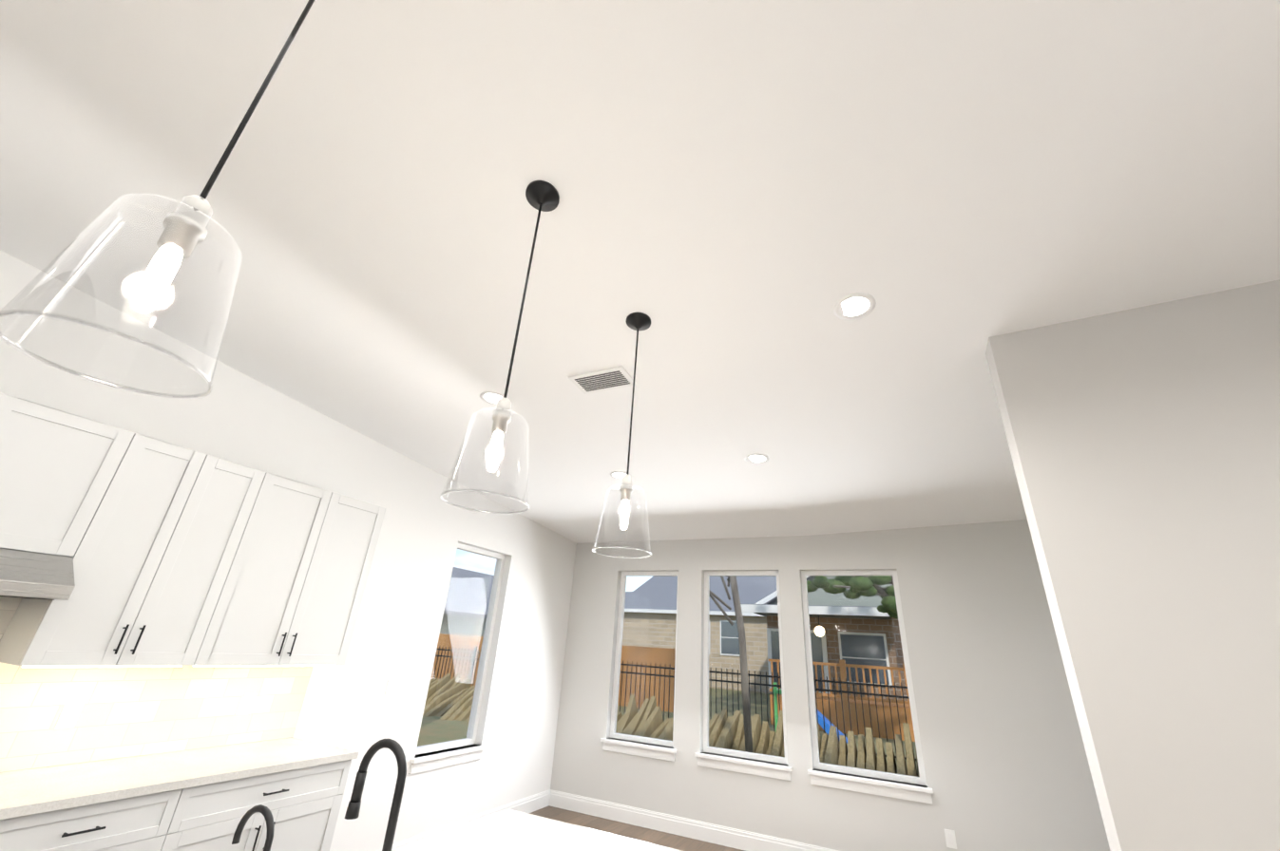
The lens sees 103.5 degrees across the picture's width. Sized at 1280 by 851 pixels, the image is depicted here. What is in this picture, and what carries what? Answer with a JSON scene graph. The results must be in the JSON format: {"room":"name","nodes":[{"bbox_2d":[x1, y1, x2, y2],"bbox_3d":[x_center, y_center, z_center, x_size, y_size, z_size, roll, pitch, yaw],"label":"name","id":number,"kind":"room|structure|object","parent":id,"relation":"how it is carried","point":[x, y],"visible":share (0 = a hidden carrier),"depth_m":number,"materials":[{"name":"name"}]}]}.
{"room":"kitchen","nodes":[
{"label":"kitchen","id":0,"kind":"room"},
{"bbox_2d":[0,249,576,850],"bbox_3d":[-2.527,1.136,3.228,0.200,3.450,7.200,-8,-26,25],"label":"wall","id":1,"kind":"structure","parent":0,"point":[238,417],"depth_m":3.91,"materials":[{"name":"white paint"}]},
{"bbox_2d":[409,543,505,774],"bbox_3d":[-1.643,2.090,4.731,0.190,1.845,0.860,-8,-26,25],"label":"window","id":2,"kind":"structure","parent":1,"relation":"in","point":[425,763],"depth_m":4.76,"materials":[{"name":"white wood"}]},
{"bbox_2d":[376,789,551,850],"bbox_3d":[-1.647,3.423,4.185,0.016,0.140,3.084,-8,-26,25],"label":"baseboard","id":3,"kind":"structure","parent":1,"relation":"attached to","point":[539,801],"depth_m":4.92,"materials":[{"name":"white wood"}]},
{"bbox_2d":[528,805,745,850],"bbox_3d":[0.034,1.792,-0.028,7.960,0.060,10.200,-8,-26,25],"label":"floor","id":4,"kind":"structure","parent":0,"point":[659,838],"depth_m":4.82,"materials":[{"name":"brown wood"}]},
{"bbox_2d":[0,393,166,788],"bbox_3d":[-2.803,0.970,1.657,0.651,2.462,0.930,-8,-26,25],"label":"tall cabinet","id":5,"kind":"object","parent":4,"relation":"on","point":[70,485],"depth_m":2.26,"materials":[{"name":"white paint"}]},
{"bbox_2d":[0,504,75,600],"bbox_3d":[-2.835,0.510,1.891,0.509,0.182,0.926,-8,-26,25],"label":"range hood","id":6,"kind":"object","parent":5,"relation":"in","point":[26,573],"depth_m":2.10,"materials":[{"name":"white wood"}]},
{"bbox_2d":[0,442,296,850],"bbox_3d":[-2.467,1.270,2.293,0.651,2.462,0.630,-8,-26,25],"label":"tall cabinet","id":7,"kind":"object","parent":4,"relation":"on","point":[178,624],"depth_m":2.53,"materials":[{"name":"white paint"}]},
{"bbox_2d":[171,481,385,850],"bbox_3d":[-2.143,1.560,2.906,0.651,2.462,0.872,-8,-26,25],"label":"tall cabinet","id":8,"kind":"object","parent":4,"relation":"on","point":[304,619],"depth_m":3.02,"materials":[{"name":"white paint"}]},
{"bbox_2d":[231,739,681,850],"bbox_3d":[-0.773,1.439,0.995,1.093,1.315,2.822,-8,-26,25],"label":"kitchen island","id":9,"kind":"object","parent":4,"relation":"on","point":[506,830],"visible":1,"depth_m":2.05,"materials":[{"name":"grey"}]},
{"bbox_2d":[0,0,1279,543],"bbox_3d":[0.223,-1.158,1.266,7.960,0.893,10.200,-8,-26,25],"label":"ceiling","id":10,"kind":"structure","parent":0,"point":[751,192],"depth_m":1.91,"materials":[{"name":"white paint"}]},
{"bbox_2d":[0,0,314,399],"bbox_3d":[-0.745,-0.657,0.992,0.238,1.234,0.238,-8,-26,25],"label":"pendant light","id":11,"kind":"object","parent":10,"relation":"hanging from","point":[184,224],"visible":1,"depth_m":0.82,"materials":[{"name":"clear glass"}]},
{"bbox_2d":[479,391,503,405],"bbox_3d":[-0.950,-0.176,3.285,0.179,0.021,0.179,-4,-25,16],"label":"recessed light","id":12,"kind":"object","parent":10,"relation":"in","point":[489,397],"depth_m":3.27,"materials":[{"name":"white"}]},
{"bbox_2d":[439,180,559,514],"bbox_3d":[-0.394,-0.321,1.635,0.238,1.176,0.238,-8,-26,25],"label":"pendant light","id":13,"kind":"object","parent":10,"relation":"hanging from","point":[543,196],"visible":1,"depth_m":1.51,"materials":[{"name":"clear glass"}]},
{"bbox_2d":[568,365,636,394],"bbox_3d":[-0.221,-0.266,2.967,0.360,0.028,0.190,-8,-26,25],"label":"ceiling vent","id":14,"kind":"object","parent":10,"relation":"in","point":[607,379],"visible":1,"depth_m":2.95,"materials":[{"name":"white metal"}]},
{"bbox_2d":[610,471,630,479],"bbox_3d":[-0.167,0.425,4.292,0.179,0.021,0.179,-4,-25,16],"label":"recessed light","id":15,"kind":"object","parent":10,"relation":"in","point":[619,475],"depth_m":4.28,"materials":[{"name":"white"}]},
{"bbox_2d":[592,312,651,558],"bbox_3d":[-0.040,-0.004,2.236,0.238,1.122,0.238,-8,-26,25],"label":"pendant light","id":16,"kind":"object","parent":10,"relation":"hanging from","point":[638,321],"visible":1,"depth_m":2.12,"materials":[{"name":"clear glass"}]},
{"bbox_2d":[745,453,769,463],"bbox_3d":[0.870,0.247,3.754,0.179,0.021,0.179,-5,-25,19],"label":"recessed light","id":17,"kind":"object","parent":10,"relation":"in","point":[755,458],"depth_m":3.75,"materials":[{"name":"white"}]},
{"bbox_2d":[833,292,876,320],"bbox_3d":[0.974,-0.540,2.294,0.179,0.021,0.179,-4,-25,16],"label":"recessed light","id":18,"kind":"object","parent":10,"relation":"in","point":[857,305],"depth_m":2.29,"materials":[{"name":"white"}]},
{"bbox_2d":[550,519,1110,850],"bbox_3d":[2.427,2.097,4.693,7.660,3.450,0.200,-8,-26,25],"label":"wall","id":19,"kind":"structure","parent":0,"point":[1005,764],"depth_m":4.56,"materials":[{"name":"white paint"}]},
{"bbox_2d":[600,572,678,762],"bbox_3d":[0.056,2.592,5.650,0.860,1.865,0.190,-8,-26,25],"label":"window","id":20,"kind":"structure","parent":19,"relation":"in","point":[640,750],"depth_m":5.54,"materials":[{"name":"white wood"}]},
{"bbox_2d":[547,789,838,850],"bbox_3d":[2.283,3.568,3.941,7.260,0.140,0.016,-8,-26,25],"label":"baseboard","id":21,"kind":"structure","parent":19,"relation":"attached to","point":[733,838],"depth_m":4.82,"materials":[{"name":"white wood"}]},
{"bbox_2d":[694,571,792,781],"bbox_3d":[1.049,2.454,5.190,0.925,1.865,0.190,-8,-26,25],"label":"window","id":22,"kind":"structure","parent":19,"relation":"in","point":[754,768],"depth_m":5.01,"materials":[{"name":"white wood"}]},
{"bbox_2d":[801,570,933,803],"bbox_3d":[2.037,2.317,4.733,0.980,1.865,0.190,-8,-26,25],"label":"window","id":23,"kind":"structure","parent":19,"relation":"in","point":[887,787],"depth_m":4.51,"materials":[{"name":"white wood"}]},
{"bbox_2d":[944,829,956,849],"bbox_3d":[2.459,3.273,3.992,0.072,0.116,0.008,-8,-26,25],"label":"wall outlet plate","id":24,"kind":"object","parent":19,"relation":"attached to","point":[950,838],"depth_m":3.99,"materials":[{"name":"white plastic"}]},
{"bbox_2d":[985,279,1279,850],"bbox_3d":[3.048,0.634,1.266,3.320,3.450,0.185,-8,-26,25],"label":"wall","id":25,"kind":"structure","parent":0,"point":[1144,445],"depth_m":1.88,"materials":[{"name":"grey paint"}]},
{"label":"outside","id":26,"kind":"structure","parent":0,"visible":0},
{"bbox_2d":[417,687,917,774],"bbox_3d":[-2.789,12.762,24.715,130.000,0.400,130.000,-8,-26,25],"label":"ground","id":27,"kind":"structure","parent":26,"point":[425,735],"depth_m":12.21,"materials":[{"name":"green plant"}]},
{"bbox_2d":[430,633,675,712],"bbox_3d":[-10.772,2.452,5.031,11.600,1.720,31.050,-8,-26,25],"label":"fence","id":28,"kind":"object","parent":27,"relation":"on","point":[638,655],"depth_m":15.92,"materials":[{"name":"brown wood"}]},
{"bbox_2d":[422,673,919,777],"bbox_3d":[-2.311,6.152,11.075,28.122,0.799,1.643,-8,-26,25],"label":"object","id":29,"kind":"structure","parent":27,"relation":"on","point":[768,739],"depth_m":9.25,"materials":[{"name":"beige wood"}]},
{"bbox_2d":[430,646,916,762],"bbox_3d":[-1.761,6.253,12.050,28.030,1.460,0.060,-8,-26,25],"label":"iron fence","id":30,"kind":"object","parent":27,"relation":"on","point":[711,679],"depth_m":10.36,"materials":[{"name":"black metal"}]},
{"bbox_2d":[439,567,915,742],"bbox_3d":[1.360,11.015,28.865,35.250,6.610,31.700,-8,-26,25],"label":"houses","id":31,"kind":"structure","parent":27,"relation":"on","point":[849,670],"depth_m":18.92,"materials":[{"name":"beige brick"}]},
{"bbox_2d":[709,575,753,752],"bbox_3d":[1.309,1.477,10.116,4.436,9.010,4.009,-8,-26,25],"label":"bare tree","id":32,"kind":"object","parent":27,"relation":"on","point":[744,677],"depth_m":8.55,"materials":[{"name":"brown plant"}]},
{"bbox_2d":[773,682,847,743],"bbox_3d":[4.107,6.872,12.150,1.640,1.100,0.500,-8,-26,25],"label":"slide","id":33,"kind":"object","parent":27,"relation":"on","point":[819,715],"depth_m":12.07,"materials":[{"name":"blue plastic"}]},
{"bbox_2d":[806,575,897,619],"bbox_3d":[5.197,3.673,10.952,6.151,6.166,4.266,-8,-26,25],"label":"oak tree","id":34,"kind":"object","parent":27,"relation":"on","point":[831,586],"depth_m":10.12,"materials":[{"name":"green plant"}]}
]}

